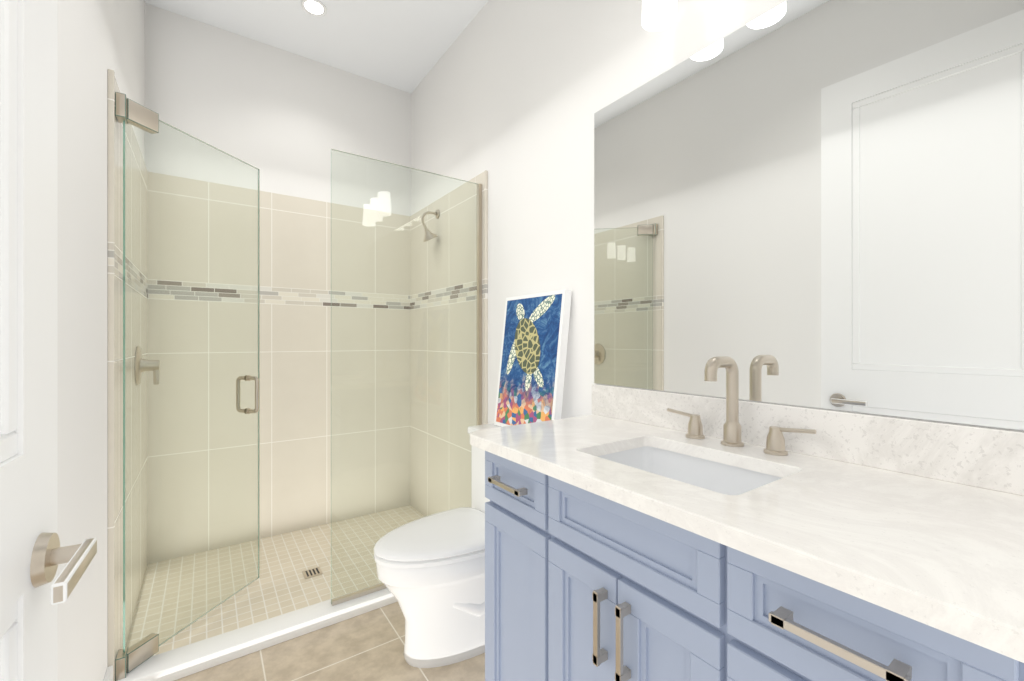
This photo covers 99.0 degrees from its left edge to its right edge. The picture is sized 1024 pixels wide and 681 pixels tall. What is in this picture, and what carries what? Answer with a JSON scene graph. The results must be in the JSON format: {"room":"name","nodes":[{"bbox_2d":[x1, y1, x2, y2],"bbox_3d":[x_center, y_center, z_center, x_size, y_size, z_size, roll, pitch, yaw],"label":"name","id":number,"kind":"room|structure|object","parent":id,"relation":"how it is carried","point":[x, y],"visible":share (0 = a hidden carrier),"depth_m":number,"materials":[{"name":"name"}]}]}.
{"room":"bathroom","nodes":[
{"label":"bathroom","id":0,"kind":"room"},
{"bbox_2d":[58,0,144,680],"bbox_3d":[-1.075,-0.285,0.999,0.100,2.910,3.190,0,0,-35],"label":"wall","id":1,"kind":"structure","parent":0,"point":[97,39],"depth_m":1.15,"materials":[{"name":"white paint"}]},
{"bbox_2d":[0,0,96,680],"bbox_3d":[-0.442,-0.051,0.306,0.119,2.427,0.811,0,0,-35],"label":"entry door","id":2,"kind":"structure","parent":1,"relation":"in","point":[35,589],"depth_m":0.55,"materials":[{"name":"white paint"}]},
{"bbox_2d":[103,665,112,680],"bbox_3d":[-1.018,1.105,1.017,0.014,0.130,0.934,0,0,-35],"label":"baseboard","id":3,"kind":"structure","parent":1,"relation":"attached to","point":[109,674],"depth_m":1.37,"materials":[{"name":"white paint"}]},
{"bbox_2d":[108,69,147,680],"bbox_3d":[-1.586,0.150,1.829,0.016,2.040,1.045,0,0,-35],"label":"tile","id":4,"kind":"structure","parent":1,"relation":"attached to","point":[115,385],"depth_m":1.65,"materials":[{"name":"beige tile"}]},
{"bbox_2d":[135,346,159,384],"bbox_3d":[-1.604,0.110,1.929,0.075,0.170,0.170,0,0,-35],"label":"shower valve","id":5,"kind":"object","parent":4,"relation":"attached to","point":[142,363],"depth_m":1.91,"materials":[{"name":"silver metal"}]},
{"bbox_2d":[115,92,259,680],"bbox_3d":[-1.244,0.151,1.743,0.450,1.941,0.433,0,0,-35],"label":"door","id":6,"kind":"structure","parent":1,"relation":"in","point":[137,115],"depth_m":1.62,"materials":[{"name":"clear glass"}]},
{"bbox_2d":[145,3,410,215],"bbox_3d":[-1.330,-0.285,2.707,1.442,2.910,0.100,0,0,-35],"label":"wall","id":7,"kind":"structure","parent":0,"point":[284,122],"depth_m":2.58,"materials":[{"name":"white paint"}]},
{"bbox_2d":[148,172,409,563],"bbox_3d":[-1.298,0.150,2.661,1.418,2.040,0.012,0,0,-35],"label":"tile","id":8,"kind":"structure","parent":7,"relation":"attached to","point":[298,374],"depth_m":2.58,"materials":[{"name":"beige tile"}]},
{"bbox_2d":[144,0,487,92],"bbox_3d":[-0.444,-1.790,1.441,1.642,0.100,3.190,0,0,-35],"label":"ceiling","id":9,"kind":"structure","parent":0,"point":[403,45],"depth_m":2.44,"materials":[{"name":"white paint"}]},
{"bbox_2d":[301,0,326,16],"bbox_3d":[-1.032,-1.738,2.280,0.124,0.004,0.124,0,0,-35],"label":"recessed light","id":10,"kind":"object","parent":9,"relation":"in","point":[318,8],"visible":1,"depth_m":2.28,"materials":[{"name":"white paint"}]},
{"bbox_2d":[174,602,484,680],"bbox_3d":[-0.444,1.220,1.441,1.642,0.100,3.190,0,0,-35],"label":"floor","id":11,"kind":"structure","parent":0,"point":[368,646],"depth_m":1.60,"materials":[{"name":"tile"}]},
{"bbox_2d":[117,582,397,680],"bbox_3d":[-0.739,1.145,1.863,1.418,0.050,0.110,0,0,-35],"label":"shower curb","id":12,"kind":"structure","parent":11,"relation":"on","point":[185,661],"depth_m":1.66,"materials":[{"name":"white stone"}]},
{"bbox_2d":[331,149,481,605],"bbox_3d":[-0.464,0.155,2.062,0.737,1.930,0.022,0,0,-35],"label":"glass panel","id":13,"kind":"object","parent":12,"relation":"on","point":[355,594],"visible":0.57,"depth_m":2.05,"materials":[{"name":"clear glass"}]},
{"bbox_2d":[126,505,424,655],"bbox_3d":[-1.033,1.161,2.282,1.418,0.018,0.913,0,0,-35],"label":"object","id":14,"kind":"structure","parent":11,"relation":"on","point":[281,585],"depth_m":2.11,"materials":[{"name":"tile"}]},
{"bbox_2d":[302,567,322,578],"bbox_3d":[-0.988,1.150,2.165,0.080,0.005,0.080,0,0,-35],"label":"floor drain","id":15,"kind":"object","parent":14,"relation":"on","point":[313,572],"visible":1,"depth_m":2.16,"materials":[{"name":"silver metal"}]},
{"bbox_2d":[374,423,500,667],"bbox_3d":[-0.196,0.776,1.724,0.691,0.787,0.426,0,0,-35],"label":"toilet","id":16,"kind":"object","parent":11,"relation":"on","point":[430,572],"visible":0.58,"depth_m":1.57,"materials":[{"name":"white ceramic"}]},
{"bbox_2d":[470,356,1023,680],"bbox_3d":[0.395,0.605,1.009,0.558,1.130,1.100,0,0,-35],"label":"bathroom vanity","id":17,"kind":"object","parent":11,"relation":"on","point":[634,534],"visible":1,"depth_m":0.80,"materials":[{"name":"blue wood"}]},
{"bbox_2d":[494,289,571,426],"bbox_3d":[0.075,0.094,1.853,0.036,0.585,0.410,8,-4,-35],"label":"framed picture","id":18,"kind":"object","parent":17,"relation":"on","point":[530,387],"visible":0.96,"depth_m":1.81,"materials":[{"name":"multicoloured paper"}]},
{"bbox_2d":[666,356,816,455],"bbox_3d":[0.535,0.155,1.107,0.142,0.230,0.381,0,0,-35],"label":"faucet","id":19,"kind":"object","parent":17,"relation":"on","point":[731,444],"depth_m":1.12,"materials":[{"name":"silver metal"}]},
{"bbox_2d":[411,0,1023,430],"bbox_3d":[0.188,-0.285,1.883,0.100,2.910,3.190,0,0,-35],"label":"wall","id":20,"kind":"structure","parent":0,"point":[511,96],"depth_m":1.88,"materials":[{"name":"white paint"}]},
{"bbox_2d":[410,170,487,515],"bbox_3d":[-0.423,0.150,2.655,0.016,2.040,1.025,0,0,-35],"label":"tile","id":21,"kind":"structure","parent":20,"relation":"attached to","point":[456,238],"depth_m":2.60,"materials":[{"name":"beige tile"}]},
{"bbox_2d":[421,209,439,241],"bbox_3d":[-0.501,-0.702,2.664,0.107,0.213,0.094,0,0,-35],"label":"shower head","id":22,"kind":"object","parent":21,"relation":"attached to","point":[428,232],"depth_m":2.64},
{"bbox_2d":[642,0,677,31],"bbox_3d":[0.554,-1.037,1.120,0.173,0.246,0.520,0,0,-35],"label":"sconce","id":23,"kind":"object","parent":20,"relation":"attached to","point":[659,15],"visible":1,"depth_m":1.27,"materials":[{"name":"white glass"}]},
{"bbox_2d":[594,0,1023,429],"bbox_3d":[0.637,-0.341,1.148,0.006,0.998,1.150,0,0,-35],"label":"mirror","id":24,"kind":"object","parent":20,"relation":"attached to","point":[814,203],"visible":1,"depth_m":1.01,"materials":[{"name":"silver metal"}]}
]}

